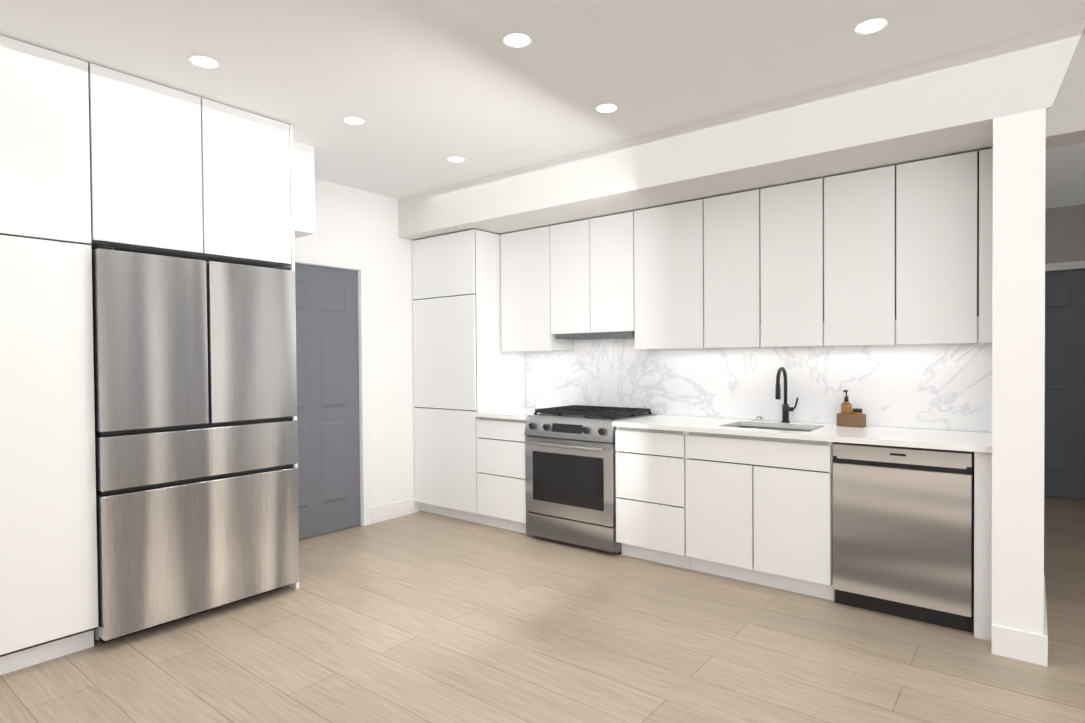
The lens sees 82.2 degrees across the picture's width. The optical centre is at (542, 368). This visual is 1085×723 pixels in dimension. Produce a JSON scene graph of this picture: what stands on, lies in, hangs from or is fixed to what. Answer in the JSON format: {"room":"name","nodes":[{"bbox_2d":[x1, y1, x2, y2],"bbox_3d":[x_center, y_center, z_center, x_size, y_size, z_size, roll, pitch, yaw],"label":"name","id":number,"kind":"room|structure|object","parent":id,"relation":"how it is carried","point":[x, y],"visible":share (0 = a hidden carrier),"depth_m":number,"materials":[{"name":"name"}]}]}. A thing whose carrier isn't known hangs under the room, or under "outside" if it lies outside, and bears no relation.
{"room":"kitchen","nodes":[
{"label":"kitchen","id":0,"kind":"room"},
{"bbox_2d":[293,141,314,237],"bbox_3d":[-1.777,-1.131,4.034,0.620,0.550,0.278,0,1,38],"label":"upper cabinet","id":1,"kind":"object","parent":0,"point":[304,200],"depth_m":3.90,"materials":[{"name":"white paint"}]},
{"bbox_2d":[295,178,421,520],"bbox_3d":[-2.836,-0.047,3.318,0.150,2.680,6.910,0,1,38],"label":"wall","id":2,"kind":"structure","parent":0,"point":[355,224],"depth_m":5.13,"materials":[{"name":"white paint"}]},
{"bbox_2d":[96,65,294,268],"bbox_3d":[-2.079,-0.991,3.455,0.856,0.801,0.965,0,1,38],"label":"upper cabinet","id":3,"kind":"object","parent":2,"relation":"attached to","point":[179,174],"depth_m":3.14,"materials":[{"name":"white"}]},
{"bbox_2d":[295,263,359,539],"bbox_3d":[-1.699,0.244,4.644,0.115,2.028,0.798,0,1,38],"label":"door","id":4,"kind":"structure","parent":2,"relation":"in","point":[327,373],"depth_m":4.74,"materials":[{"name":"grey paint"}]},
{"bbox_2d":[295,252,370,525],"bbox_3d":[-1.758,0.194,4.689,0.186,2.140,1.010,0,1,38],"label":"door frame","id":5,"kind":"structure","parent":2,"relation":"attached to","point":[363,360],"depth_m":4.96,"materials":[{"name":"white wood"}]},
{"bbox_2d":[371,498,414,523],"bbox_3d":[-1.246,1.188,5.207,0.014,0.130,0.453,0,1,38],"label":"baseboard","id":6,"kind":"structure","parent":2,"relation":"attached to","point":[404,507],"depth_m":5.19,"materials":[{"name":"white wood"}]},
{"bbox_2d":[0,496,1084,722],"bbox_3d":[1.216,1.337,2.245,7.850,0.120,10.200,0,1,38],"label":"floor","id":7,"kind":"structure","parent":0,"point":[421,617],"depth_m":2.80,"materials":[{"name":"brown wood"}]},
{"bbox_2d":[0,35,97,674],"bbox_3d":[-2.557,-0.041,2.855,0.856,2.676,0.600,0,1,38],"label":"tall cabinet","id":8,"kind":"object","parent":7,"relation":"on","point":[92,155],"depth_m":2.69,"materials":[{"name":"white"}]},
{"bbox_2d":[92,246,298,642],"bbox_3d":[-2.040,0.359,3.453,0.875,1.850,0.955,0,1,38],"label":"fridge","id":9,"kind":"object","parent":7,"relation":"on","point":[195,406],"visible":0.92,"depth_m":3.10,"materials":[{"name":"metal"}]},
{"bbox_2d":[412,229,525,523],"bbox_3d":[-0.630,0.070,5.387,0.745,2.350,0.627,0,1,38],"label":"pantry cabinet","id":10,"kind":"object","parent":7,"relation":"on","point":[465,368],"visible":0.85,"depth_m":5.10,"materials":[{"name":"white"}]},
{"bbox_2d":[476,417,527,533],"bbox_3d":[-0.129,0.812,5.001,0.516,0.870,0.618,0,1,38],"label":"base cabinet","id":11,"kind":"object","parent":7,"relation":"on","point":[501,475],"depth_m":4.76,"materials":[{"name":"white wood"}]},
{"bbox_2d":[529,430,619,542],"bbox_3d":[0.374,0.814,4.605,0.800,0.870,0.618,0,1,38],"label":"base cabinet","id":12,"kind":"object","parent":7,"relation":"on","point":[617,447],"depth_m":4.11,"materials":[{"name":"white wood"}]},
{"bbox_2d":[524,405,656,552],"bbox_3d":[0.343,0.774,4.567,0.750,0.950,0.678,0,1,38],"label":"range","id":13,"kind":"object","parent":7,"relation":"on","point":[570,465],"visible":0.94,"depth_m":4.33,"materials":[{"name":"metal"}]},
{"bbox_2d":[616,427,687,568],"bbox_3d":[0.877,0.815,4.208,0.518,0.870,0.618,0,1,38],"label":"base cabinet","id":14,"kind":"object","parent":7,"relation":"on","point":[653,462],"depth_m":3.95,"materials":[{"name":"white wood"}]},
{"bbox_2d":[688,426,831,599],"bbox_3d":[1.386,0.817,3.806,0.856,0.870,0.618,0,1,38],"label":"base cabinet","id":15,"kind":"object","parent":7,"relation":"on","point":[755,510],"depth_m":3.53,"materials":[{"name":"white wood"}]},
{"bbox_2d":[833,442,973,632],"bbox_3d":[1.948,0.819,3.324,0.612,0.872,0.583,0,1,38],"label":"dishwasher","id":16,"kind":"object","parent":7,"relation":"on","point":[903,532],"visible":0.9,"depth_m":3.08,"materials":[{"name":"metal"}]},
{"bbox_2d":[832,442,991,640],"bbox_3d":[1.988,0.820,3.331,0.713,0.870,0.618,0,1,38],"label":"base cabinet","id":17,"kind":"object","parent":7,"relation":"on","point":[982,461],"depth_m":2.89,"materials":[{"name":"white wood"}]},
{"bbox_2d":[473,407,991,452],"bbox_3d":[0.955,0.462,4.118,3.311,0.231,0.644,0,1,38],"label":"countertop","id":18,"kind":"structure","parent":17,"relation":"on","point":[968,441],"depth_m":3.53,"materials":[{"name":"white stone"}]},
{"bbox_2d":[756,416,762,420],"bbox_3d":[1.421,0.327,4.075,0.044,0.032,0.044,0,1,38],"label":"button","id":19,"kind":"object","parent":18,"relation":"on","point":[759,418],"visible":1,"depth_m":4.06,"materials":[{"name":"silver metal"}]},
{"bbox_2d":[775,367,798,422],"bbox_3d":[1.531,0.167,3.904,0.109,0.356,0.193,0,1,38],"label":"faucet","id":20,"kind":"object","parent":18,"relation":"on","point":[786,408],"visible":1,"depth_m":3.95,"materials":[{"name":"black metal"}]},
{"bbox_2d":[837,390,865,427],"bbox_3d":[1.838,0.236,3.703,0.145,0.216,0.085,0,1,38],"label":"caddy","id":21,"kind":"object","parent":18,"relation":"on","point":[846,417],"visible":1,"depth_m":3.69,"materials":[{"name":"brown wood"}]},
{"bbox_2d":[992,21,1084,634],"bbox_3d":[2.825,-0.081,2.571,1.535,2.680,0.770,0,1,38],"label":"wall pier","id":22,"kind":"object","parent":7,"relation":"on","point":[1038,94],"visible":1,"depth_m":2.68,"materials":[{"name":"white paint"}]},
{"bbox_2d":[1040,575,1047,666],"bbox_3d":[2.418,1.191,2.998,0.014,0.130,0.924,0,1,38],"label":"baseboard","id":23,"kind":"structure","parent":22,"relation":"attached to","point":[1043,638],"depth_m":2.64,"materials":[{"name":"white wood"}]},
{"bbox_2d":[0,0,1084,208],"bbox_3d":[1.194,-1.463,2.204,7.850,0.120,10.200,0,1,38],"label":"ceiling","id":24,"kind":"structure","parent":0,"point":[424,89],"depth_m":2.82,"materials":[{"name":"white paint"}]},
{"bbox_2d":[189,56,219,68],"bbox_3d":[-1.529,-1.387,2.813,0.123,0.006,0.120,0,1,38],"label":"recessed light","id":25,"kind":"object","parent":24,"relation":"in","point":[202,62],"depth_m":2.82,"materials":[{"name":"white"}]},
{"bbox_2d":[343,117,365,124],"bbox_3d":[-1.063,-1.401,3.517,0.118,0.006,0.117,0,1,38],"label":"recessed light","id":26,"kind":"object","parent":24,"relation":"in","point":[352,121],"depth_m":3.52,"materials":[{"name":"white"}]},
{"bbox_2d":[447,156,464,162],"bbox_3d":[-0.585,-1.415,4.206,0.113,0.006,0.119,0,1,38],"label":"recessed light","id":27,"kind":"object","parent":24,"relation":"in","point":[456,159],"depth_m":4.20,"materials":[{"name":"white"}]},
{"bbox_2d":[503,33,531,47],"bbox_3d":[-0.107,-1.396,2.646,0.121,0.006,0.120,0,1,38],"label":"recessed light","id":28,"kind":"object","parent":24,"relation":"in","point":[521,41],"depth_m":2.65,"materials":[{"name":"white"}]},
{"bbox_2d":[595,105,617,112],"bbox_3d":[0.352,-1.410,3.373,0.120,0.006,0.110,0,1,38],"label":"recessed light","id":29,"kind":"object","parent":24,"relation":"in","point":[605,108],"depth_m":3.38,"materials":[{"name":"white"}]},
{"bbox_2d":[398,45,992,239],"bbox_3d":[0.618,-1.269,4.288,4.065,0.320,0.770,0,1,38],"label":"soffit","id":30,"kind":"object","parent":24,"relation":"attached to","point":[941,107],"depth_m":3.47,"materials":[{"name":"white paint"}]},
{"bbox_2d":[854,19,887,34],"bbox_3d":[1.348,-1.406,2.554,0.122,0.006,0.120,0,1,38],"label":"recessed light","id":31,"kind":"object","parent":24,"relation":"in","point":[870,27],"depth_m":2.56,"materials":[{"name":"white"}]},
{"bbox_2d":[526,343,976,431],"bbox_3d":[0.982,-0.096,4.610,4.245,2.680,0.150,0,1,38],"label":"wall","id":32,"kind":"structure","parent":0,"point":[809,422],"depth_m":3.96,"materials":[{"name":"white paint"}]},
{"bbox_2d":[500,226,575,351],"bbox_3d":[-0.043,-0.627,5.101,0.516,0.962,0.328,0,1,38],"label":"upper cabinet","id":33,"kind":"object","parent":32,"relation":"attached to","point":[526,255],"depth_m":4.96,"materials":[{"name":"white"}]},
{"bbox_2d":[548,219,595,335],"bbox_3d":[0.304,-0.690,4.826,0.369,0.832,0.328,0,1,38],"label":"upper cabinet","id":34,"kind":"object","parent":32,"relation":"attached to","point":[571,246],"depth_m":4.68,"materials":[{"name":"white"}]},
{"bbox_2d":[588,211,635,335],"bbox_3d":[0.594,-0.689,4.597,0.370,0.832,0.328,0,1,38],"label":"upper cabinet","id":35,"kind":"object","parent":32,"relation":"attached to","point":[613,237],"depth_m":4.45,"materials":[{"name":"white"}]},
{"bbox_2d":[632,199,703,348],"bbox_3d":[0.942,-0.623,4.324,0.515,0.962,0.328,0,1,38],"label":"upper cabinet","id":36,"kind":"object","parent":32,"relation":"attached to","point":[669,238],"depth_m":4.18,"materials":[{"name":"white"}]},
{"bbox_2d":[704,189,759,347],"bbox_3d":[1.288,-0.622,4.051,0.366,0.962,0.328,0,1,38],"label":"upper cabinet","id":37,"kind":"object","parent":32,"relation":"attached to","point":[731,221],"depth_m":3.92,"materials":[{"name":"white"}]},
{"bbox_2d":[525,338,991,431],"bbox_3d":[1.156,0.034,4.371,3.311,0.612,0.013,0,1,38],"label":"backsplash","id":38,"kind":"structure","parent":32,"relation":"attached to","point":[938,386],"depth_m":4.06,"materials":[{"name":"stone"}]},
{"bbox_2d":[760,178,823,346],"bbox_3d":[1.575,-0.621,3.825,0.365,0.962,0.328,0,1,38],"label":"upper cabinet","id":39,"kind":"object","parent":32,"relation":"attached to","point":[791,215],"depth_m":3.69,"materials":[{"name":"white"}]},
{"bbox_2d":[824,164,899,345],"bbox_3d":[1.862,-0.620,3.598,0.366,0.962,0.328,0,1,38],"label":"upper cabinet","id":40,"kind":"object","parent":32,"relation":"attached to","point":[862,208],"depth_m":3.46,"materials":[{"name":"white"}]},
{"bbox_2d":[900,148,992,344],"bbox_3d":[2.179,-0.618,3.348,0.441,0.962,0.328,0,1,38],"label":"upper cabinet","id":41,"kind":"object","parent":32,"relation":"attached to","point":[900,254],"depth_m":3.21,"materials":[{"name":"white"}]},
{"bbox_2d":[1045,204,1084,271],"bbox_3d":[4.533,-0.145,5.999,3.400,2.680,0.150,0,1,38],"label":"wall","id":42,"kind":"structure","parent":0,"point":[1064,233],"depth_m":5.69,"materials":[{"name":"grey paint"}]},
{"bbox_2d":[1044,269,1084,499],"bbox_3d":[4.867,0.148,5.649,0.788,2.088,0.115,0,1,38],"label":"door","id":43,"kind":"structure","parent":42,"relation":"in","point":[1064,445],"depth_m":5.72,"materials":[{"name":"grey paint"}]},
{"bbox_2d":[1045,261,1084,270],"bbox_3d":[4.913,0.097,5.707,1.000,2.200,0.186,0,1,38],"label":"door frame","id":44,"kind":"structure","parent":42,"relation":"attached to","point":[1065,266],"depth_m":5.68,"materials":[{"name":"white"}]}
]}

